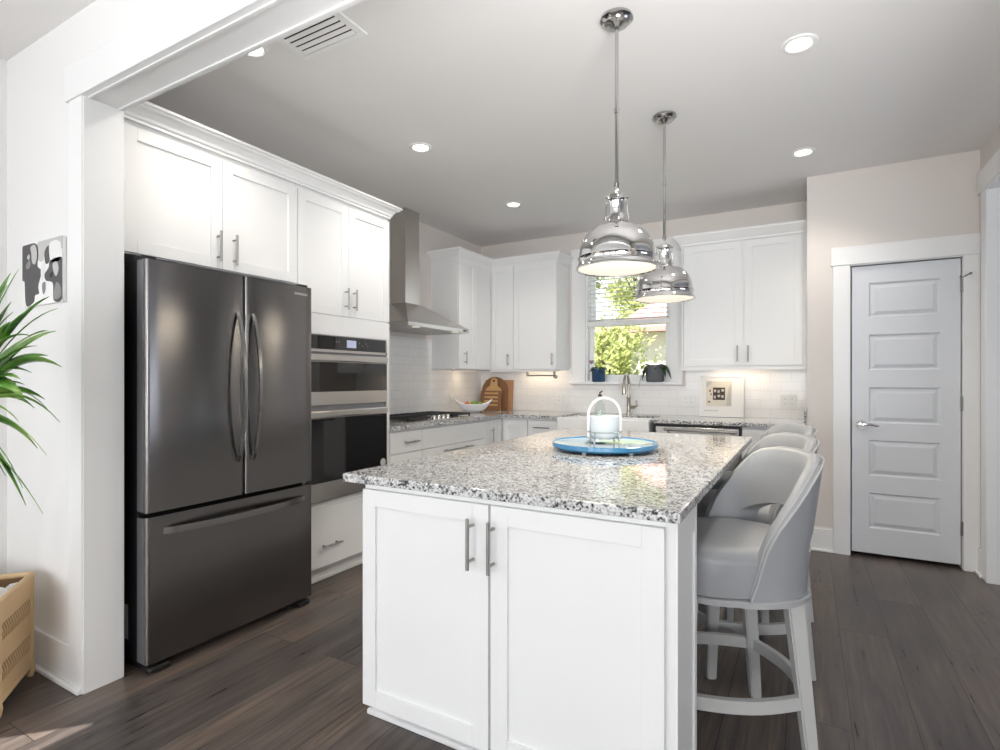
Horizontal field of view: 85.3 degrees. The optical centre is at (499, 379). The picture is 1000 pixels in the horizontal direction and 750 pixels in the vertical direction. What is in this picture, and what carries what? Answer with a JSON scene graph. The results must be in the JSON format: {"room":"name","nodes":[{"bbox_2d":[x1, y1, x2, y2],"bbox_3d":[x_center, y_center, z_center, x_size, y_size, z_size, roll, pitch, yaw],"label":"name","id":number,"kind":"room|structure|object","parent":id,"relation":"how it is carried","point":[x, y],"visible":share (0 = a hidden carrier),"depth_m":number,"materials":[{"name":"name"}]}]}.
{"room":"kitchen","nodes":[
{"label":"kitchen","id":0,"kind":"room"},
{"bbox_2d":[0,59,6,573],"bbox_3d":[-3.741,-0.119,0.089,0.100,2.733,5.670,0,0,30],"label":"wall","id":1,"kind":"structure","parent":0,"point":[3,64],"depth_m":2.52,"materials":[{"name":"white paint"}]},
{"bbox_2d":[7,0,176,641],"bbox_3d":[0.542,-0.119,0.989,6.630,2.733,0.116,0,0,30],"label":"wall","id":2,"kind":"structure","parent":0,"point":[37,111],"depth_m":2.35,"materials":[{"name":"white paint"}]},
{"bbox_2d":[22,235,65,307],"bbox_3d":[-1.959,-0.456,2.328,0.376,0.272,0.016,0,0,30],"label":"canvas","id":3,"kind":"object","parent":2,"relation":"attached to","point":[43,262],"visible":1,"depth_m":2.31,"materials":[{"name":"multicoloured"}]},
{"bbox_2d":[34,625,80,695],"bbox_3d":[-1.982,1.165,2.332,0.753,0.165,0.034,0,0,30],"label":"baseboard","id":4,"kind":"structure","parent":2,"relation":"attached to","point":[51,652],"depth_m":2.27,"materials":[{"name":"white paint"}]},
{"bbox_2d":[64,0,364,694],"bbox_3d":[-0.196,-0.010,1.404,3.525,2.515,0.161,0,0,30],"label":"door frame","id":5,"kind":"structure","parent":2,"relation":"attached to","point":[184,41],"depth_m":2.16,"materials":[{"name":"white paint"}]},
{"bbox_2d":[387,219,480,339],"bbox_3d":[-1.230,-0.119,4.440,0.145,2.733,4.143,0,0,30],"label":"wall","id":6,"kind":"structure","parent":0,"point":[430,238],"depth_m":5.22,"materials":[{"name":"white paint"}]},
{"bbox_2d":[124,118,296,284],"bbox_3d":[-1.650,-0.851,2.875,0.664,0.603,0.922,0,0,30],"label":"upper cabinet","id":7,"kind":"object","parent":6,"relation":"attached to","point":[186,203],"visible":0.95,"depth_m":2.65,"materials":[{"name":"white paint"}]},
{"bbox_2d":[388,207,468,334],"bbox_3d":[-0.709,-0.950,4.701,0.487,1.066,0.875,0,0,30],"label":"range hood","id":8,"kind":"object","parent":6,"relation":"attached to","point":[406,314],"visible":0.92,"depth_m":4.71,"materials":[{"name":"silver metal"}]},
{"bbox_2d":[389,336,480,414],"bbox_3d":[-0.765,-0.024,5.107,0.008,0.716,2.245,0,0,30],"label":"backsplash","id":9,"kind":"structure","parent":6,"relation":"attached to","point":[414,386],"depth_m":5.14,"materials":[{"name":"white tile"}]},
{"bbox_2d":[449,394,453,404],"bbox_3d":[-0.496,0.208,5.566,0.007,0.116,0.075,0,0,30],"label":"outlet","id":10,"kind":"object","parent":9,"relation":"attached to","point":[451,396],"visible":1,"depth_m":5.56,"materials":[{"name":"white plastic"}]},
{"bbox_2d":[431,258,490,370],"bbox_3d":[-0.285,-0.627,5.587,0.369,1.060,0.919,0,0,30],"label":"upper cabinet","id":11,"kind":"object","parent":6,"relation":"attached to","point":[460,288],"visible":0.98,"depth_m":5.24,"materials":[{"name":"white paint"}]},
{"bbox_2d":[452,369,475,370],"bbox_3d":[-0.362,-0.089,5.513,0.040,0.016,0.400,0,0,30],"label":"light","id":12,"kind":"object","parent":11,"relation":"attached to","point":[452,369],"visible":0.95,"depth_m":5.42,"materials":[{"name":"white plastic"}]},
{"bbox_2d":[427,246,573,268],"bbox_3d":[0.030,-1.189,5.382,1.495,0.090,0.550,0,0,-10],"label":"crown molding","id":13,"kind":"structure","parent":11,"relation":"attached to","point":[559,256],"depth_m":5.33,"materials":[{"name":"white paint"}]},
{"bbox_2d":[0,0,999,246],"bbox_3d":[0.172,-1.525,0.305,6.800,0.080,10.100,0,0,30],"label":"ceiling","id":14,"kind":"structure","parent":0,"point":[513,100],"depth_m":2.87,"materials":[{"name":"white paint"}]},
{"bbox_2d":[246,46,268,57],"bbox_3d":[-1.113,-1.480,2.428,0.148,0.009,0.148,0,0,30],"label":"recessed light","id":15,"kind":"object","parent":14,"relation":"in","point":[263,52],"visible":0.34,"depth_m":2.47,"materials":[{"name":"white plastic"}]},
{"bbox_2d":[277,12,366,59],"bbox_3d":[-0.785,-1.479,2.329,0.380,0.012,0.210,0,0,30],"label":"ceiling vent","id":16,"kind":"object","parent":14,"relation":"in","point":[332,32],"visible":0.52,"depth_m":2.34,"materials":[{"name":"white plastic"}]},
{"bbox_2d":[409,142,431,152],"bbox_3d":[-0.507,-1.480,3.470,0.148,0.009,0.148,0,0,30],"label":"recessed light","id":17,"kind":"object","parent":14,"relation":"in","point":[421,147],"visible":1,"depth_m":3.46,"materials":[{"name":"white plastic"}]},
{"bbox_2d":[505,201,521,206],"bbox_3d":[0.115,-1.480,4.600,0.148,0.009,0.148,0,0,30],"label":"recessed light","id":18,"kind":"object","parent":14,"relation":"in","point":[512,203],"visible":1,"depth_m":4.59,"materials":[{"name":"white plastic"}]},
{"bbox_2d":[576,7,658,276],"bbox_3d":[0.479,-0.963,2.228,0.333,1.042,0.333,0,0,30],"label":"pendant light","id":19,"kind":"object","parent":14,"relation":"hanging from","point":[618,247],"visible":1,"depth_m":2.16,"materials":[{"name":"silver metal"}]},
{"bbox_2d":[578,261,655,275],"bbox_3d":[0.479,-0.448,2.228,0.313,0.012,0.313,0,0,30],"label":"diffuser","id":20,"kind":"object","parent":19,"relation":"attached to","point":[587,268],"depth_m":2.18,"materials":[{"name":"beige glass"}]},
{"bbox_2d":[634,110,695,303],"bbox_3d":[0.927,-0.963,3.060,0.333,1.042,0.333,0,0,30],"label":"pendant light","id":21,"kind":"object","parent":14,"relation":"hanging from","point":[669,283],"visible":0.95,"depth_m":2.98,"materials":[{"name":"silver metal"}]},
{"bbox_2d":[636,295,693,302],"bbox_3d":[0.927,-0.448,3.060,0.313,0.012,0.313,0,0,30],"label":"diffuser","id":22,"kind":"object","parent":21,"relation":"attached to","point":[639,298],"depth_m":3.01,"materials":[{"name":"beige glass"}]},
{"bbox_2d":[780,33,818,53],"bbox_3d":[1.323,-1.480,2.399,0.148,0.009,0.148,0,0,30],"label":"recessed light","id":23,"kind":"object","parent":14,"relation":"in","point":[800,43],"visible":1,"depth_m":2.39,"materials":[{"name":"white plastic"}]},
{"bbox_2d":[790,147,815,156],"bbox_3d":[1.980,-1.480,3.544,0.148,0.009,0.148,0,0,30],"label":"recessed light","id":24,"kind":"object","parent":14,"relation":"in","point":[806,151],"visible":1,"depth_m":3.54,"materials":[{"name":"white plastic"}]},
{"bbox_2d":[0,550,999,749],"bbox_3d":[0.172,1.278,0.305,6.800,0.060,10.100,0,0,30],"label":"floor","id":25,"kind":"structure","parent":0,"point":[906,650],"depth_m":2.21,"materials":[{"name":"brown wood"}]},
{"bbox_2d":[0,571,35,717],"bbox_3d":[-2.131,1.029,2.045,0.510,0.438,0.345,0,0,-24],"label":"rattan basket","id":26,"kind":"object","parent":25,"relation":"on","point":[17,604],"visible":1,"depth_m":2.15,"materials":[{"name":"brown wicker"}]},
{"bbox_2d":[0,582,17,596],"bbox_3d":[-2.131,0.864,2.045,0.448,0.168,0.283,0,0,-24],"label":"throw blanket","id":27,"kind":"object","parent":26,"relation":"in","point":[2,590],"visible":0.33,"depth_m":2.16,"materials":[{"name":"white fabric"}]},
{"bbox_2d":[0,269,60,513],"bbox_3d":[-1.774,0.422,1.751,0.488,1.649,0.567,0,0,30],"label":"plant","id":28,"kind":"object","parent":25,"relation":"on","point":[8,388],"visible":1,"depth_m":1.79,"materials":[{"name":"green plant"}]},
{"bbox_2d":[124,255,310,673],"bbox_3d":[-1.564,0.360,2.820,0.831,1.775,0.878,0,0,30],"label":"refrigerator","id":29,"kind":"object","parent":25,"relation":"on","point":[217,364],"visible":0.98,"depth_m":2.50,"materials":[{"name":"grey metal"}]},
{"bbox_2d":[295,183,388,583],"bbox_3d":[-1.227,0.048,3.622,0.664,2.400,0.792,0,0,30],"label":"tall cabinet","id":30,"kind":"object","parent":25,"relation":"on","point":[343,248],"visible":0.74,"depth_m":3.43,"materials":[{"name":"white paint"}]},
{"bbox_2d":[124,101,402,219],"bbox_3d":[-1.429,-1.169,3.243,0.685,0.082,1.786,0,0,30],"label":"crown molding","id":31,"kind":"structure","parent":30,"relation":"on","point":[148,114],"depth_m":2.82,"materials":[{"name":"white paint"}]},
{"bbox_2d":[302,333,387,503],"bbox_3d":[-1.212,0.234,3.615,0.630,1.012,0.722,0,0,30],"label":"wall oven","id":32,"kind":"object","parent":30,"relation":"in","point":[349,409],"visible":0.52,"depth_m":3.43,"materials":[{"name":"grey glass"}]},
{"bbox_2d":[389,428,421,463],"bbox_3d":[-0.939,0.806,4.128,0.660,0.884,0.367,0,0,30],"label":"base cabinet","id":33,"kind":"object","parent":25,"relation":"on","point":[406,444],"visible":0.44,"depth_m":3.97,"materials":[{"name":"white paint"}]},
{"bbox_2d":[420,420,484,456],"bbox_3d":[-0.617,0.806,4.696,0.660,0.884,0.934,0,0,30],"label":"base cabinet","id":34,"kind":"object","parent":25,"relation":"on","point":[438,439],"visible":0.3,"depth_m":4.50,"materials":[{"name":"white paint"}]},
{"bbox_2d":[389,407,806,430],"bbox_3d":[0.616,0.298,4.321,3.183,0.132,2.234,0,0,30],"label":"countertop","id":35,"kind":"structure","parent":34,"relation":"on","point":[485,414],"depth_m":4.50,"materials":[{"name":"stone"}]},
{"bbox_2d":[389,411,473,423],"bbox_3d":[-0.670,0.314,4.602,0.500,0.039,0.910,0,0,30],"label":"gas cooktop","id":36,"kind":"object","parent":35,"relation":"in","point":[415,417],"visible":0.91,"depth_m":4.49,"materials":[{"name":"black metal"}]},
{"bbox_2d":[455,399,491,411],"bbox_3d":[-0.265,0.262,5.470,0.380,0.130,0.170,0,0,-2],"label":"fruit bowl","id":37,"kind":"object","parent":35,"relation":"on","point":[466,407],"visible":0.98,"depth_m":5.41,"materials":[{"name":"white ceramic"}]},
{"bbox_2d":[480,391,501,409],"bbox_3d":[-0.102,0.228,5.880,0.250,0.210,0.044,0,0,30],"label":"cutting board","id":38,"kind":"object","parent":35,"relation":"on","point":[486,396],"visible":0.88,"depth_m":5.86,"materials":[{"name":"brown wood"}]},
{"bbox_2d":[485,378,501,409],"bbox_3d":[-0.072,0.158,5.908,0.200,0.351,0.056,0,0,30],"label":"cutting board","id":39,"kind":"object","parent":35,"relation":"on","point":[493,386],"visible":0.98,"depth_m":5.91,"materials":[{"name":"brown wood"}]},
{"bbox_2d":[482,377,507,409],"bbox_3d":[-0.059,0.153,5.931,0.320,0.360,0.055,0,0,30],"label":"cutting board","id":40,"kind":"object","parent":35,"relation":"on","point":[502,384],"visible":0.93,"depth_m":5.87,"materials":[{"name":"brown wood"}]},
{"bbox_2d":[485,380,513,409],"bbox_3d":[-0.013,0.171,5.937,0.350,0.325,0.046,0,0,30],"label":"cutting board","id":41,"kind":"object","parent":35,"relation":"on","point":[510,383],"visible":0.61,"depth_m":5.86,"materials":[{"name":"brown wood"}]},
{"bbox_2d":[557,415,654,431],"bbox_3d":[0.990,0.468,4.903,0.823,0.250,0.480,0,0,30],"label":"farmhouse sink","id":42,"kind":"object","parent":35,"relation":"in","point":[574,421],"visible":0.2,"depth_m":4.77,"materials":[{"name":"white ceramic"}]},
{"bbox_2d":[622,373,637,414],"bbox_3d":[1.204,0.137,5.045,0.122,0.392,0.238,0,0,30],"label":"faucet","id":43,"kind":"object","parent":35,"relation":"on","point":[629,406],"visible":1,"depth_m":5.12,"materials":[{"name":"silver metal"}]},
{"bbox_2d":[699,375,743,417],"bbox_3d":[1.953,0.148,4.791,0.370,0.370,0.052,0,0,30],"label":"framed picture","id":44,"kind":"object","parent":35,"relation":"on","point":[719,395],"visible":1,"depth_m":4.79,"materials":[{"name":"white paint"}]},
{"bbox_2d":[706,381,731,405],"bbox_3d":[1.937,0.128,4.803,0.210,0.219,0.020,0,0,30],"label":"print","id":45,"kind":"object","parent":44,"relation":"attached to","point":[718,393],"depth_m":4.80,"materials":[{"name":"beige paper"}]},
{"bbox_2d":[483,418,501,443],"bbox_3d":[-0.304,0.806,5.249,0.660,0.884,0.333,0,0,30],"label":"base cabinet","id":46,"kind":"object","parent":25,"relation":"on","point":[493,427],"visible":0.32,"depth_m":5.09,"materials":[{"name":"white paint"}]},
{"bbox_2d":[502,417,528,440],"bbox_3d":[0.281,0.806,5.432,0.289,0.884,0.600,0,0,30],"label":"base cabinet","id":47,"kind":"object","parent":25,"relation":"on","point":[512,428],"visible":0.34,"depth_m":5.18,"materials":[{"name":"white paint"}]},
{"bbox_2d":[363,484,696,749],"bbox_3d":[0.429,0.806,2.502,1.142,0.884,2.023,0,0,30],"label":"base cabinet","id":48,"kind":"object","parent":25,"relation":"on","point":[488,624],"visible":0.88,"depth_m":1.60,"materials":[{"name":"white paint"}]},
{"bbox_2d":[343,428,751,523],"bbox_3d":[0.449,0.349,2.533,1.162,0.030,2.048,0,0,30],"label":"countertop","id":49,"kind":"structure","parent":48,"relation":"on","point":[664,484],"depth_m":1.92,"materials":[{"name":"stone"}]},
{"bbox_2d":[552,436,658,454],"bbox_3d":[0.496,0.315,2.578,0.495,0.038,0.495,0,0,30],"label":"tray","id":50,"kind":"object","parent":49,"relation":"on","point":[628,445],"visible":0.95,"depth_m":2.50,"materials":[{"name":"blue glass"}]},
{"bbox_2d":[587,397,622,444],"bbox_3d":[0.496,0.194,2.578,0.170,0.222,0.170,0,0,30],"label":"wire caddy","id":51,"kind":"object","parent":50,"relation":"on","point":[599,398],"visible":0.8,"depth_m":2.58,"materials":[{"name":"white metal"}]},
{"bbox_2d":[589,414,619,437],"bbox_3d":[0.496,0.222,2.576,0.142,0.100,0.142,0,0,30],"label":"crock","id":52,"kind":"object","parent":51,"relation":"in","point":[600,422],"visible":0.94,"depth_m":2.52,"materials":[{"name":"white ceramic"}]},
{"bbox_2d":[528,418,556,435],"bbox_3d":[0.530,0.806,5.268,0.302,0.884,0.640,0,0,30],"label":"base cabinet","id":53,"kind":"object","parent":25,"relation":"on","point":[535,426],"visible":0.09,"depth_m":5.03,"materials":[{"name":"white paint"}]},
{"bbox_2d":[654,423,741,470],"bbox_3d":[1.704,0.810,4.585,0.666,0.876,0.632,0,0,30],"label":"dishwasher","id":54,"kind":"object","parent":25,"relation":"on","point":[658,427],"visible":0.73,"depth_m":4.32,"materials":[{"name":"grey metal"}]},
{"bbox_2d":[742,427,768,457],"bbox_3d":[2.195,0.806,4.326,0.435,0.884,0.640,0,0,30],"label":"base cabinet","id":55,"kind":"object","parent":25,"relation":"on","point":[755,433],"visible":0.05,"depth_m":4.16,"materials":[{"name":"white paint"}]},
{"bbox_2d":[697,432,819,680],"bbox_3d":[1.118,0.749,2.469,0.558,0.997,0.544,0,0,-2],"label":"bar stool","id":56,"kind":"object","parent":25,"relation":"on","point":[767,514],"visible":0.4,"depth_m":2.27,"materials":[{"name":"grey leather"}]},
{"bbox_2d":[697,446,824,749],"bbox_3d":[0.821,0.749,1.936,0.558,0.997,0.544,0,0,-2],"label":"bar stool","id":57,"kind":"object","parent":25,"relation":"on","point":[747,564],"visible":0.85,"depth_m":1.73,"materials":[{"name":"grey leather"}]},
{"bbox_2d":[710,423,816,621],"bbox_3d":[1.422,0.749,3.010,0.558,0.997,0.544,0,0,-2],"label":"bar stool","id":58,"kind":"object","parent":25,"relation":"on","point":[808,430],"visible":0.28,"depth_m":2.94,"materials":[{"name":"grey leather"}]},
{"bbox_2d":[481,201,806,418],"bbox_3d":[1.248,-0.119,5.338,3.285,2.733,0.140,0,0,30],"label":"wall","id":59,"kind":"structure","parent":0,"point":[798,210],"depth_m":5.06,"materials":[{"name":"white paint"}]},
{"bbox_2d":[490,262,568,371],"bbox_3d":[0.291,-0.617,5.583,0.754,1.080,0.373,0,0,30],"label":"upper cabinet","id":60,"kind":"object","parent":59,"relation":"attached to","point":[530,303],"visible":1,"depth_m":5.45,"materials":[{"name":"white paint"}]},
{"bbox_2d":[526,371,557,378],"bbox_3d":[0.423,-0.050,5.471,0.340,0.092,0.040,0,0,30],"label":"paper towel holder","id":61,"kind":"object","parent":60,"relation":"attached to","point":[527,373],"visible":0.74,"depth_m":5.44,"materials":[{"name":"silver metal"}]},
{"bbox_2d":[569,237,683,384],"bbox_3d":[1.235,-0.633,5.314,1.115,1.368,0.195,0,0,30],"label":"window","id":62,"kind":"structure","parent":59,"relation":"in","point":[583,336],"depth_m":5.46,"materials":[{"name":"white paint"}]},
{"bbox_2d":[589,360,607,381],"bbox_3d":[0.974,-0.082,5.377,0.175,0.216,0.155,0,0,4],"label":"potted orchid","id":63,"kind":"object","parent":62,"relation":"on","point":[598,374],"visible":1,"depth_m":5.33,"materials":[{"name":"blue ceramic"}]},
{"bbox_2d":[588,257,668,326],"bbox_3d":[1.244,-0.843,5.290,0.797,0.629,0.054,0,0,30],"label":"window blind","id":64,"kind":"object","parent":62,"relation":"attached to","point":[661,319],"visible":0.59,"depth_m":5.30,"materials":[{"name":"white paint"}]},
{"bbox_2d":[639,364,670,383],"bbox_3d":[1.448,-0.029,5.098,0.269,0.228,0.196,0,0,2],"label":"potted plant","id":65,"kind":"object","parent":62,"relation":"on","point":[654,373],"visible":1,"depth_m":5.04,"materials":[{"name":"green plant"}]},
{"bbox_2d":[481,368,806,418],"bbox_3d":[1.172,0.111,5.296,3.177,0.446,0.008,0,0,30],"label":"backsplash","id":66,"kind":"structure","parent":59,"relation":"attached to","point":[763,389],"depth_m":5.12,"materials":[{"name":"white tile"}]},
{"bbox_2d":[556,393,566,403],"bbox_3d":[0.631,0.198,5.593,0.118,0.116,0.007,0,0,30],"label":"outlet","id":67,"kind":"object","parent":66,"relation":"attached to","point":[561,398],"visible":1,"depth_m":5.59,"materials":[{"name":"white plastic"}]},
{"bbox_2d":[682,394,694,406],"bbox_3d":[1.728,0.193,4.972,0.118,0.116,0.007,0,0,30],"label":"outlet","id":68,"kind":"object","parent":66,"relation":"attached to","point":[688,400],"visible":1,"depth_m":4.97,"materials":[{"name":"white plastic"}]},
{"bbox_2d":[781,395,796,408],"bbox_3d":[2.433,0.188,4.573,0.118,0.116,0.007,0,0,30],"label":"outlet","id":69,"kind":"object","parent":66,"relation":"attached to","point":[787,401],"visible":1,"depth_m":4.57,"materials":[{"name":"white plastic"}]},
{"bbox_2d":[673,219,806,247],"bbox_3d":[2.022,-1.189,4.596,1.003,0.090,0.384,0,0,30],"label":"crown molding","id":70,"kind":"structure","parent":59,"relation":"attached to","point":[798,226],"depth_m":4.42,"materials":[{"name":"white paint"}]},
{"bbox_2d":[682,233,806,369],"bbox_3d":[2.052,-0.617,4.587,0.943,1.080,0.373,0,0,30],"label":"upper cabinet","id":71,"kind":"object","parent":59,"relation":"attached to","point":[748,311],"visible":1,"depth_m":4.44,"materials":[{"name":"white paint"}]},
{"bbox_2d":[807,150,979,529],"bbox_3d":[2.917,-0.119,4.027,1.110,2.733,0.718,0,0,30],"label":"wall","id":72,"kind":"structure","parent":0,"point":[932,197],"depth_m":3.84,"materials":[{"name":"white paint"}]},
{"bbox_2d":[810,528,832,552],"bbox_3d":[2.320,1.165,3.935,0.163,0.165,0.030,0,0,30],"label":"baseboard","id":73,"kind":"structure","parent":72,"relation":"attached to","point":[821,539],"depth_m":3.92,"materials":[{"name":"white paint"}]},
{"bbox_2d":[851,258,972,564],"bbox_3d":[2.777,0.212,3.685,0.650,2.016,0.109,0,0,30],"label":"door","id":74,"kind":"structure","parent":72,"relation":"in","point":[907,402],"depth_m":3.71,"materials":[{"name":"white paint"}]},
{"bbox_2d":[980,124,999,253],"bbox_3d":[2.328,-0.119,1.997,0.135,2.733,3.395,0,0,30],"label":"wall","id":75,"kind":"structure","parent":0,"point":[992,144],"depth_m":3.33,"materials":[{"name":"white paint"}]},
{"bbox_2d":[831,148,999,584],"bbox_3d":[2.102,-0.032,2.414,0.980,2.560,3.112,0,0,30],"label":"door frame","id":76,"kind":"structure","parent":75,"relation":"attached to","point":[967,247],"depth_m":3.51,"materials":[{"name":"white paint"}]},
{"bbox_2d":[974,547,981,577],"bbox_3d":[3.051,1.165,3.447,0.035,0.165,0.126,0,0,30],"label":"baseboard","id":77,"kind":"structure","parent":75,"relation":"attached to","point":[978,572],"depth_m":3.46,"materials":[{"name":"white paint"}]},
{"label":"outside","id":78,"kind":"structure","parent":0,"visible":0},
{"bbox_3d":[9.316,1.698,26.614,50.000,0.100,44.500,0,0,30],"label":"lawn","id":79,"kind":"structure","parent":78,"visible":0},
{"bbox_2d":[596,277,608,321],"bbox_3d":[1.502,-0.953,12.807,2.093,5.207,2.421,0,0,-36],"label":"tree","id":80,"kind":"object","parent":79,"relation":"on","point":[597,278],"visible":0.02,"depth_m":12.87,"materials":[{"name":"green plant"}]},
{"bbox_2d":[595,275,648,367],"bbox_3d":[6.335,-3.319,24.166,6.460,9.937,5.912,0,0,-30],"label":"tree","id":81,"kind":"object","parent":79,"relation":"on","point":[633,278],"visible":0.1,"depth_m":24.23,"materials":[{"name":"green plant"}]},
{"bbox_2d":[595,306,657,374],"bbox_3d":[1.853,0.098,10.515,2.130,3.110,2.331,0,0,-12],"label":"tree","id":82,"kind":"object","parent":79,"relation":"on","point":[620,351],"visible":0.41,"depth_m":10.18,"materials":[{"name":"green plant"}]},
{"bbox_2d":[606,303,665,374],"bbox_3d":[6.824,-0.652,14.982,6.680,4.600,4.400,0,0,30],"label":"house","id":83,"kind":"structure","parent":79,"relation":"on","point":[657,329],"depth_m":14.48,"materials":[{"name":"beige"}]},
{"bbox_2d":[645,341,664,363],"bbox_3d":[3.762,0.200,10.271,1.880,2.906,1.621,0,0,30],"label":"tree","id":84,"kind":"object","parent":79,"relation":"on","point":[663,342],"visible":0.02,"depth_m":10.45,"materials":[{"name":"green plant"}]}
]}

